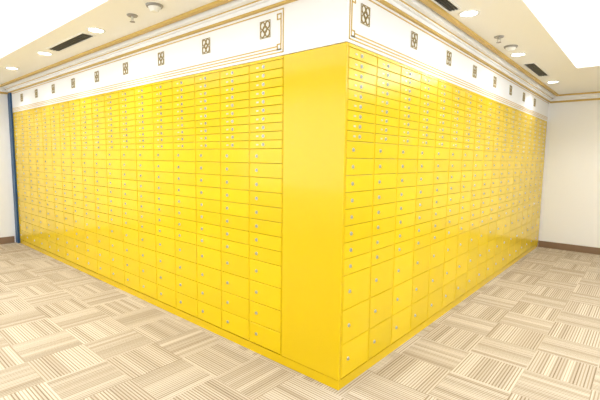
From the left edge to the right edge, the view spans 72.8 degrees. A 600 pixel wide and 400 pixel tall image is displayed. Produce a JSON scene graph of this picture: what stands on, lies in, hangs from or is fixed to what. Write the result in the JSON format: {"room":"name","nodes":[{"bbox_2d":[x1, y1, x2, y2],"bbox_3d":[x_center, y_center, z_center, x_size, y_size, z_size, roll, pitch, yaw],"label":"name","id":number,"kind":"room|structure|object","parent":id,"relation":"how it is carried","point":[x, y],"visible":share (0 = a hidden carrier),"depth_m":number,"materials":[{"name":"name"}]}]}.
{"room":"bank vault","nodes":[
{"label":"bank vault","id":0,"kind":"room"},
{"bbox_2d":[0,89,20,241],"bbox_3d":[-6.446,-0.704,6.000,0.100,3.220,4.900,6,8,40],"label":"wall","id":1,"kind":"structure","parent":0,"point":[7,220],"depth_m":7.31,"materials":[{"name":"paint"}]},
{"bbox_2d":[0,236,14,243],"bbox_3d":[-6.602,0.861,5.912,0.015,0.120,4.150,6,8,40],"label":"baseboard","id":2,"kind":"structure","parent":1,"relation":"attached to","point":[3,240],"depth_m":7.39,"materials":[{"name":"brown wood"}]},
{"bbox_2d":[12,0,548,120],"bbox_3d":[-0.314,-1.729,7.367,7.250,0.454,6.514,6,8,40],"label":"wall","id":3,"kind":"structure","parent":0,"point":[308,24],"depth_m":3.43,"materials":[{"name":"white paint"}]},
{"bbox_2d":[71,78,75,88],"bbox_3d":[-3.002,-1.546,5.387,0.112,0.128,0.012,6,8,40],"label":"ornament","id":4,"kind":"object","parent":3,"relation":"attached to","point":[72,79],"visible":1,"depth_m":5.38,"materials":[{"name":"brown metal"}]},
{"bbox_2d":[94,71,99,82],"bbox_3d":[-2.454,-1.491,4.917,0.112,0.128,0.012,6,8,40],"label":"ornament","id":5,"kind":"object","parent":3,"relation":"attached to","point":[96,72],"visible":1,"depth_m":4.91,"materials":[{"name":"brown metal"}]},
{"bbox_2d":[123,62,128,74],"bbox_3d":[-1.905,-1.436,4.446,0.112,0.128,0.012,6,8,40],"label":"ornament","id":6,"kind":"object","parent":3,"relation":"attached to","point":[125,65],"visible":1,"depth_m":4.43,"materials":[{"name":"brown metal"}]},
{"bbox_2d":[12,8,283,110],"bbox_3d":[-2.645,-1.474,5.089,6.680,0.308,0.005,6,8,40],"label":"trim","id":7,"kind":"structure","parent":3,"relation":"attached to","point":[280,18],"depth_m":3.68,"materials":[{"name":"gold metal"}]},
{"bbox_2d":[158,51,164,65],"bbox_3d":[-1.356,-1.381,3.975,0.112,0.128,0.012,6,8,40],"label":"ornament","id":8,"kind":"object","parent":3,"relation":"attached to","point":[161,55],"visible":1,"depth_m":3.96,"materials":[{"name":"brown metal"}]},
{"bbox_2d":[202,37,210,54],"bbox_3d":[-0.808,-1.326,3.505,0.112,0.128,0.012,6,8,40],"label":"ornament","id":9,"kind":"object","parent":3,"relation":"attached to","point":[206,43],"visible":1,"depth_m":3.50,"materials":[{"name":"brown metal"}]},
{"bbox_2d":[260,19,270,39],"bbox_3d":[-0.259,-1.271,3.034,0.112,0.128,0.012,6,8,40],"label":"ornament","id":10,"kind":"object","parent":3,"relation":"attached to","point":[265,26],"visible":1,"depth_m":3.03,"materials":[{"name":"brown metal"}]},
{"bbox_2d":[3,0,554,101],"bbox_3d":[-0.307,-1.902,7.279,7.350,0.092,6.614,6,8,40],"label":"trim","id":11,"kind":"structure","parent":3,"relation":"attached to","point":[418,5],"depth_m":3.85,"materials":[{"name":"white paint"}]},
{"bbox_2d":[0,0,558,95],"bbox_3d":[-0.303,-1.930,7.226,7.420,0.024,6.684,6,8,40],"label":"trim","id":12,"kind":"structure","parent":3,"relation":"attached to","point":[429,3],"depth_m":3.95,"materials":[{"name":"gold metal"}]},
{"bbox_2d":[0,0,599,60],"bbox_3d":[-0.019,-1.800,3.819,10.972,0.230,4.067,2,6,7],"label":"trim","id":13,"kind":"structure","parent":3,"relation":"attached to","point":[588,51],"depth_m":4.94,"materials":[{"name":"white paint"}]},
{"bbox_2d":[360,3,369,26],"bbox_3d":[0.435,-1.228,2.708,0.012,0.128,0.112,6,8,40],"label":"ornament","id":14,"kind":"object","parent":3,"relation":"attached to","point":[364,10],"visible":1,"depth_m":2.70,"materials":[{"name":"brown metal"}]},
{"bbox_2d":[410,31,417,49],"bbox_3d":[0.915,-1.278,3.262,0.012,0.128,0.112,6,8,40],"label":"ornament","id":15,"kind":"object","parent":3,"relation":"attached to","point":[414,36],"visible":1,"depth_m":3.25,"materials":[{"name":"brown metal"}]},
{"bbox_2d":[349,0,548,119],"bbox_3d":[2.429,-1.399,5.018,0.005,0.308,6.474,6,8,40],"label":"trim","id":16,"kind":"structure","parent":3,"relation":"attached to","point":[351,8],"depth_m":3.37,"materials":[{"name":"gold metal"}]},
{"bbox_2d":[446,50,451,65],"bbox_3d":[1.396,-1.328,3.816,0.012,0.128,0.112,6,8,40],"label":"ornament","id":17,"kind":"object","parent":3,"relation":"attached to","point":[448,53],"visible":1,"depth_m":3.80,"materials":[{"name":"brown metal"}]},
{"bbox_2d":[472,65,476,78],"bbox_3d":[1.876,-1.378,4.370,0.012,0.128,0.112,6,8,40],"label":"ornament","id":18,"kind":"object","parent":3,"relation":"attached to","point":[474,70],"visible":1,"depth_m":4.36,"materials":[{"name":"brown metal"}]},
{"bbox_2d":[493,76,496,87],"bbox_3d":[2.356,-1.427,4.924,0.012,0.128,0.112,6,8,40],"label":"ornament","id":19,"kind":"object","parent":3,"relation":"attached to","point":[494,77],"visible":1,"depth_m":4.91,"materials":[{"name":"brown metal"}]},
{"bbox_2d":[0,242,599,399],"bbox_3d":[-0.321,1.163,4.847,11.150,0.100,10.914,6,8,40],"label":"floor","id":20,"kind":"structure","parent":0,"point":[531,332],"depth_m":3.44,"materials":[{"name":"carpet"}]},
{"bbox_2d":[7,93,19,242],"bbox_3d":[-5.156,-0.554,7.330,0.145,2.687,0.030,6,8,40],"label":"panel","id":21,"kind":"object","parent":20,"relation":"on","point":[9,95],"visible":1,"depth_m":7.30,"materials":[{"name":"blue paint"}]},
{"bbox_2d":[20,239,339,390],"bbox_3d":[-2.410,1.021,5.135,7.094,0.069,0.024,6,8,40],"label":"kick plate","id":22,"kind":"object","parent":20,"relation":"on","point":[261,350],"visible":0.97,"depth_m":3.74,"materials":[{"name":"yellow metal"}]},
{"bbox_2d":[13,112,26,241],"bbox_3d":[-4.793,-0.417,7.372,0.362,2.268,0.511,6,8,40],"label":"tall cabinet","id":23,"kind":"object","parent":22,"relation":"on","point":[16,117],"visible":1,"depth_m":7.18,"materials":[{"name":"yellow metal"}]},
{"bbox_2d":[19,110,32,243],"bbox_3d":[-4.518,-0.390,7.136,0.362,2.268,0.511,6,8,40],"label":"tall cabinet","id":24,"kind":"object","parent":22,"relation":"on","point":[23,119],"visible":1,"depth_m":6.94,"materials":[{"name":"yellow metal"}]},
{"bbox_2d":[26,109,40,247],"bbox_3d":[-4.242,-0.362,6.899,0.362,2.268,0.511,6,8,40],"label":"tall cabinet","id":25,"kind":"object","parent":22,"relation":"on","point":[30,112],"visible":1,"depth_m":6.71,"materials":[{"name":"yellow metal"}]},
{"bbox_2d":[33,107,48,251],"bbox_3d":[-3.967,-0.335,6.663,0.362,2.268,0.511,6,8,40],"label":"tall cabinet","id":26,"kind":"object","parent":22,"relation":"on","point":[37,111],"visible":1,"depth_m":6.47,"materials":[{"name":"yellow metal"}]},
{"bbox_2d":[41,105,56,254],"bbox_3d":[-3.692,-0.307,6.427,0.362,2.268,0.511,6,8,40],"label":"tall cabinet","id":27,"kind":"object","parent":22,"relation":"on","point":[46,122],"visible":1,"depth_m":6.23,"materials":[{"name":"yellow metal"}]},
{"bbox_2d":[50,103,65,258],"bbox_3d":[-3.416,-0.279,6.191,0.362,2.268,0.511,6,8,40],"label":"tall cabinet","id":28,"kind":"object","parent":22,"relation":"on","point":[54,108],"visible":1,"depth_m":6.00,"materials":[{"name":"yellow metal"}]},
{"bbox_2d":[59,101,75,262],"bbox_3d":[-3.141,-0.252,5.955,0.362,2.268,0.511,6,8,40],"label":"tall cabinet","id":29,"kind":"object","parent":22,"relation":"on","point":[63,106],"visible":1,"depth_m":5.76,"materials":[{"name":"yellow metal"}]},
{"bbox_2d":[69,99,86,268],"bbox_3d":[-2.865,-0.224,5.718,0.362,2.268,0.511,6,8,40],"label":"tall cabinet","id":30,"kind":"object","parent":22,"relation":"on","point":[74,105],"visible":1,"depth_m":5.52,"materials":[{"name":"yellow metal"}]},
{"bbox_2d":[80,96,97,272],"bbox_3d":[-2.590,-0.197,5.482,0.362,2.268,0.511,6,8,40],"label":"tall cabinet","id":31,"kind":"object","parent":22,"relation":"on","point":[85,103],"visible":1,"depth_m":5.29,"materials":[{"name":"yellow metal"}]},
{"bbox_2d":[92,93,110,278],"bbox_3d":[-2.315,-0.169,5.246,0.362,2.268,0.511,6,8,40],"label":"tall cabinet","id":32,"kind":"object","parent":22,"relation":"on","point":[98,101],"visible":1,"depth_m":5.05,"materials":[{"name":"yellow metal"}]},
{"bbox_2d":[105,90,124,284],"bbox_3d":[-2.039,-0.141,5.010,0.362,2.268,0.511,6,8,40],"label":"tall cabinet","id":33,"kind":"object","parent":22,"relation":"on","point":[112,111],"visible":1,"depth_m":4.82,"materials":[{"name":"yellow metal"}]},
{"bbox_2d":[119,87,139,291],"bbox_3d":[-1.764,-0.114,4.773,0.362,2.268,0.511,6,8,40],"label":"tall cabinet","id":34,"kind":"object","parent":22,"relation":"on","point":[126,96],"visible":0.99,"depth_m":4.58,"materials":[{"name":"yellow metal"}]},
{"bbox_2d":[135,83,156,298],"bbox_3d":[-1.489,-0.086,4.537,0.362,2.268,0.511,6,8,40],"label":"tall cabinet","id":35,"kind":"object","parent":22,"relation":"on","point":[146,214],"visible":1,"depth_m":4.34,"materials":[{"name":"yellow metal"}]},
{"bbox_2d":[153,79,176,308],"bbox_3d":[-1.213,-0.059,4.301,0.362,2.268,0.511,6,8,40],"label":"tall cabinet","id":36,"kind":"object","parent":22,"relation":"on","point":[162,90],"visible":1,"depth_m":4.11,"materials":[{"name":"yellow metal"}]},
{"bbox_2d":[172,74,197,317],"bbox_3d":[-0.938,-0.031,4.065,0.362,2.268,0.511,6,8,40],"label":"tall cabinet","id":37,"kind":"object","parent":22,"relation":"on","point":[184,129],"visible":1,"depth_m":3.87,"materials":[{"name":"yellow metal"}]},
{"bbox_2d":[195,69,221,327],"bbox_3d":[-0.662,-0.003,3.828,0.362,2.268,0.511,6,8,40],"label":"tall cabinet","id":38,"kind":"object","parent":22,"relation":"on","point":[207,84],"visible":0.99,"depth_m":3.63,"materials":[{"name":"yellow metal"}]},
{"bbox_2d":[220,63,249,340],"bbox_3d":[-0.387,0.024,3.592,0.362,2.268,0.511,6,8,40],"label":"tall cabinet","id":39,"kind":"object","parent":22,"relation":"on","point":[234,80],"visible":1,"depth_m":3.40,"materials":[{"name":"yellow metal"}]},
{"bbox_2d":[250,55,283,353],"bbox_3d":[-0.112,0.052,3.356,0.362,2.268,0.511,6,8,40],"label":"tall cabinet","id":40,"kind":"object","parent":22,"relation":"on","point":[266,75],"visible":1,"depth_m":3.16,"materials":[{"name":"yellow metal"}]},
{"bbox_2d":[281,42,347,380],"bbox_3d":[0.081,0.102,2.881,0.547,2.268,0.018,6,8,40],"label":"panel","id":41,"kind":"object","parent":22,"relation":"on","point":[315,80],"visible":1,"depth_m":2.85,"materials":[{"name":"yellow metal"}]},
{"bbox_2d":[340,243,537,388],"bbox_3d":[2.385,1.070,5.285,0.024,0.069,6.463,6,8,40],"label":"kick plate","id":42,"kind":"object","parent":20,"relation":"on","point":[355,373],"visible":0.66,"depth_m":3.77,"materials":[{"name":"yellow metal"}]},
{"bbox_2d":[340,43,376,379],"bbox_3d":[0.228,0.092,3.006,0.511,2.268,0.358,6,8,40],"label":"tall cabinet","id":43,"kind":"object","parent":42,"relation":"on","point":[362,63],"visible":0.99,"depth_m":2.83,"materials":[{"name":"yellow metal"}]},
{"bbox_2d":[367,54,400,360],"bbox_3d":[0.463,0.068,3.277,0.511,2.268,0.358,6,8,40],"label":"tall cabinet","id":44,"kind":"object","parent":42,"relation":"on","point":[388,73],"visible":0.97,"depth_m":3.10,"materials":[{"name":"yellow metal"}]},
{"bbox_2d":[390,64,420,344],"bbox_3d":[0.698,0.043,3.548,0.511,2.268,0.358,6,8,40],"label":"tall cabinet","id":45,"kind":"object","parent":42,"relation":"on","point":[410,78],"visible":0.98,"depth_m":3.37,"materials":[{"name":"yellow metal"}]},
{"bbox_2d":[410,72,437,330],"bbox_3d":[0.933,0.019,3.819,0.511,2.268,0.358,6,8,40],"label":"tall cabinet","id":46,"kind":"object","parent":42,"relation":"on","point":[426,131],"visible":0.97,"depth_m":3.65,"materials":[{"name":"yellow metal"}]},
{"bbox_2d":[427,78,452,318],"bbox_3d":[1.168,-0.005,4.090,0.511,2.268,0.358,6,8,40],"label":"tall cabinet","id":47,"kind":"object","parent":42,"relation":"on","point":[444,91],"visible":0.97,"depth_m":3.92,"materials":[{"name":"yellow metal"}]},
{"bbox_2d":[441,84,465,309],"bbox_3d":[1.403,-0.030,4.361,0.511,2.268,0.358,6,8,40],"label":"tall cabinet","id":48,"kind":"object","parent":42,"relation":"on","point":[458,93],"visible":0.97,"depth_m":4.19,"materials":[{"name":"yellow metal"}]},
{"bbox_2d":[454,89,476,300],"bbox_3d":[1.638,-0.054,4.632,0.511,2.268,0.358,6,8,40],"label":"tall cabinet","id":49,"kind":"object","parent":42,"relation":"on","point":[470,97],"visible":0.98,"depth_m":4.46,"materials":[{"name":"yellow metal"}]},
{"bbox_2d":[466,94,486,291],"bbox_3d":[1.873,-0.079,4.903,0.511,2.268,0.358,6,8,40],"label":"tall cabinet","id":50,"kind":"object","parent":42,"relation":"on","point":[481,101],"visible":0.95,"depth_m":4.73,"materials":[{"name":"yellow metal"}]},
{"bbox_2d":[476,98,495,284],"bbox_3d":[2.108,-0.103,5.175,0.511,2.268,0.358,6,8,40],"label":"tall cabinet","id":51,"kind":"object","parent":42,"relation":"on","point":[490,106],"visible":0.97,"depth_m":5.00,"materials":[{"name":"yellow metal"}]},
{"bbox_2d":[485,101,503,278],"bbox_3d":[2.343,-0.127,5.446,0.511,2.268,0.358,6,8,40],"label":"tall cabinet","id":52,"kind":"object","parent":42,"relation":"on","point":[499,107],"visible":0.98,"depth_m":5.27,"materials":[{"name":"yellow metal"}]},
{"bbox_2d":[493,105,510,272],"bbox_3d":[2.579,-0.152,5.717,0.511,2.268,0.358,6,8,40],"label":"tall cabinet","id":53,"kind":"object","parent":42,"relation":"on","point":[507,110],"visible":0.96,"depth_m":5.54,"materials":[{"name":"yellow metal"}]},
{"bbox_2d":[501,107,517,267],"bbox_3d":[2.813,-0.176,5.988,0.511,2.268,0.358,6,8,40],"label":"tall cabinet","id":54,"kind":"object","parent":42,"relation":"on","point":[513,118],"visible":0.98,"depth_m":5.81,"materials":[{"name":"yellow metal"}]},
{"bbox_2d":[508,110,523,262],"bbox_3d":[3.049,-0.200,6.259,0.511,2.268,0.358,6,8,40],"label":"tall cabinet","id":55,"kind":"object","parent":42,"relation":"on","point":[519,127],"visible":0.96,"depth_m":6.09,"materials":[{"name":"yellow metal"}]},
{"bbox_2d":[514,112,528,258],"bbox_3d":[3.284,-0.225,6.530,0.511,2.268,0.358,6,8,40],"label":"tall cabinet","id":56,"kind":"object","parent":42,"relation":"on","point":[525,115],"visible":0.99,"depth_m":6.36,"materials":[{"name":"yellow metal"}]},
{"bbox_2d":[519,114,533,254],"bbox_3d":[3.519,-0.249,6.801,0.511,2.268,0.358,6,8,40],"label":"tall cabinet","id":57,"kind":"object","parent":42,"relation":"on","point":[531,118],"visible":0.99,"depth_m":6.63,"materials":[{"name":"yellow metal"}]},
{"bbox_2d":[525,116,538,250],"bbox_3d":[3.754,-0.273,7.072,0.511,2.268,0.358,6,8,40],"label":"tall cabinet","id":58,"kind":"object","parent":42,"relation":"on","point":[536,120],"visible":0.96,"depth_m":6.90,"materials":[{"name":"yellow metal"}]},
{"bbox_2d":[530,118,542,247],"bbox_3d":[3.989,-0.298,7.343,0.511,2.268,0.358,6,8,40],"label":"tall cabinet","id":59,"kind":"object","parent":42,"relation":"on","point":[540,123],"visible":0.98,"depth_m":7.17,"materials":[{"name":"yellow metal"}]},
{"bbox_2d":[534,120,546,244],"bbox_3d":[4.224,-0.322,7.615,0.511,2.268,0.358,6,8,40],"label":"tall cabinet","id":60,"kind":"object","parent":42,"relation":"on","point":[544,128],"visible":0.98,"depth_m":7.45,"materials":[{"name":"yellow metal"}]},
{"bbox_2d":[0,0,599,94],"bbox_3d":[-0.283,-1.717,4.556,10.950,0.090,10.714,6,8,40],"label":"ceiling","id":61,"kind":"structure","parent":0,"point":[522,23],"depth_m":3.93,"materials":[{"name":"paint"}]},
{"bbox_2d":[5,67,18,69],"bbox_3d":[-3.995,-1.827,5.645,0.170,0.008,0.170,6,8,40],"label":"recessed light","id":62,"kind":"object","parent":61,"relation":"in","point":[12,68],"visible":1,"depth_m":5.65,"materials":[{"name":"white"}]},
{"bbox_2d":[36,51,52,54],"bbox_3d":[-3.011,-1.729,4.801,0.170,0.008,0.170,6,8,40],"label":"recessed light","id":63,"kind":"object","parent":61,"relation":"in","point":[38,52],"visible":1,"depth_m":4.79,"materials":[{"name":"white"}]},
{"bbox_2d":[47,32,95,51],"bbox_3d":[-2.452,-1.674,4.335,0.980,0.008,0.140,6,8,40],"label":"ceiling vent","id":64,"kind":"object","parent":61,"relation":"in","point":[81,37],"visible":1,"depth_m":4.29,"materials":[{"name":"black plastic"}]},
{"bbox_2d":[86,27,105,32],"bbox_3d":[-1.952,-1.623,3.892,0.170,0.008,0.170,6,8,40],"label":"recessed light","id":65,"kind":"object","parent":61,"relation":"in","point":[91,29],"visible":1,"depth_m":3.88,"materials":[{"name":"white glass"}]},
{"bbox_2d":[126,13,137,22],"bbox_3d":[-1.432,-1.549,3.475,0.092,0.056,0.092,6,8,40],"label":"sprinkler","id":66,"kind":"object","parent":61,"relation":"attached to","point":[132,16],"visible":1,"depth_m":3.47,"materials":[{"name":"grey metal"}]},
{"bbox_2d":[145,2,162,12],"bbox_3d":[-1.159,-1.525,3.241,0.136,0.050,0.136,6,8,40],"label":"smoke detector","id":67,"kind":"object","parent":61,"relation":"attached to","point":[154,7],"visible":1,"depth_m":3.21,"materials":[{"name":"grey plastic"}]},
{"bbox_2d":[431,0,461,12],"bbox_3d":[0.939,-1.485,2.911,0.110,0.008,0.920,6,8,40],"label":"ceiling vent","id":68,"kind":"object","parent":61,"relation":"in","point":[448,6],"visible":1,"depth_m":3.14,"materials":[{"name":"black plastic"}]},
{"bbox_2d":[458,9,479,16],"bbox_3d":[1.380,-1.520,3.321,0.170,0.008,0.170,6,8,40],"label":"recessed light","id":69,"kind":"object","parent":61,"relation":"in","point":[467,13],"visible":1,"depth_m":3.31,"materials":[{"name":"white glass"}]},
{"bbox_2d":[494,35,503,42],"bbox_3d":[1.923,-1.551,3.936,0.092,0.056,0.092,6,8,40],"label":"sprinkler","id":70,"kind":"object","parent":61,"relation":"attached to","point":[498,37],"visible":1,"depth_m":3.93,"materials":[{"name":"grey plastic"}]},
{"bbox_2d":[504,44,517,51],"bbox_3d":[2.204,-1.583,4.259,0.136,0.050,0.136,6,8,40],"label":"smoke detector","id":71,"kind":"object","parent":61,"relation":"attached to","point":[510,48],"visible":1,"depth_m":4.23,"materials":[{"name":"grey plastic"}]},
{"bbox_2d":[510,52,526,56],"bbox_3d":[2.451,-1.633,4.572,0.170,0.008,0.170,6,8,40],"label":"recessed light","id":72,"kind":"object","parent":61,"relation":"in","point":[519,53],"visible":1,"depth_m":4.56,"materials":[{"name":"white"}]},
{"bbox_2d":[522,62,549,76],"bbox_3d":[3.101,-1.701,5.329,0.140,0.008,0.950,6,8,40],"label":"ceiling vent","id":73,"kind":"object","parent":61,"relation":"in","point":[533,67],"visible":1,"depth_m":5.30,"materials":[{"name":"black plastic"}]},
{"bbox_2d":[0,0,599,45],"bbox_3d":[-0.279,-2.030,4.524,10.950,0.080,10.714,6,8,40],"label":"ceiling","id":74,"kind":"structure","parent":0,"point":[577,22],"depth_m":4.34,"materials":[{"name":"white paint"}]},
{"bbox_2d":[538,98,599,247],"bbox_3d":[5.788,-0.598,6.565,4.400,3.220,0.100,6,8,40],"label":"wall","id":75,"kind":"structure","parent":0,"point":[570,199],"depth_m":7.30,"materials":[{"name":"white paint"}]},
{"bbox_2d":[538,240,599,254],"bbox_3d":[5.919,0.967,6.516,3.700,0.120,0.015,6,8,40],"label":"baseboard","id":76,"kind":"structure","parent":75,"relation":"attached to","point":[553,245],"depth_m":7.39,"materials":[{"name":"brown wood"}]},
{"bbox_2d":[550,91,599,102],"bbox_3d":[5.972,-1.703,6.188,3.600,0.100,0.080,6,8,40],"label":"trim","id":77,"kind":"structure","parent":75,"relation":"attached to","point":[595,95],"depth_m":7.13,"materials":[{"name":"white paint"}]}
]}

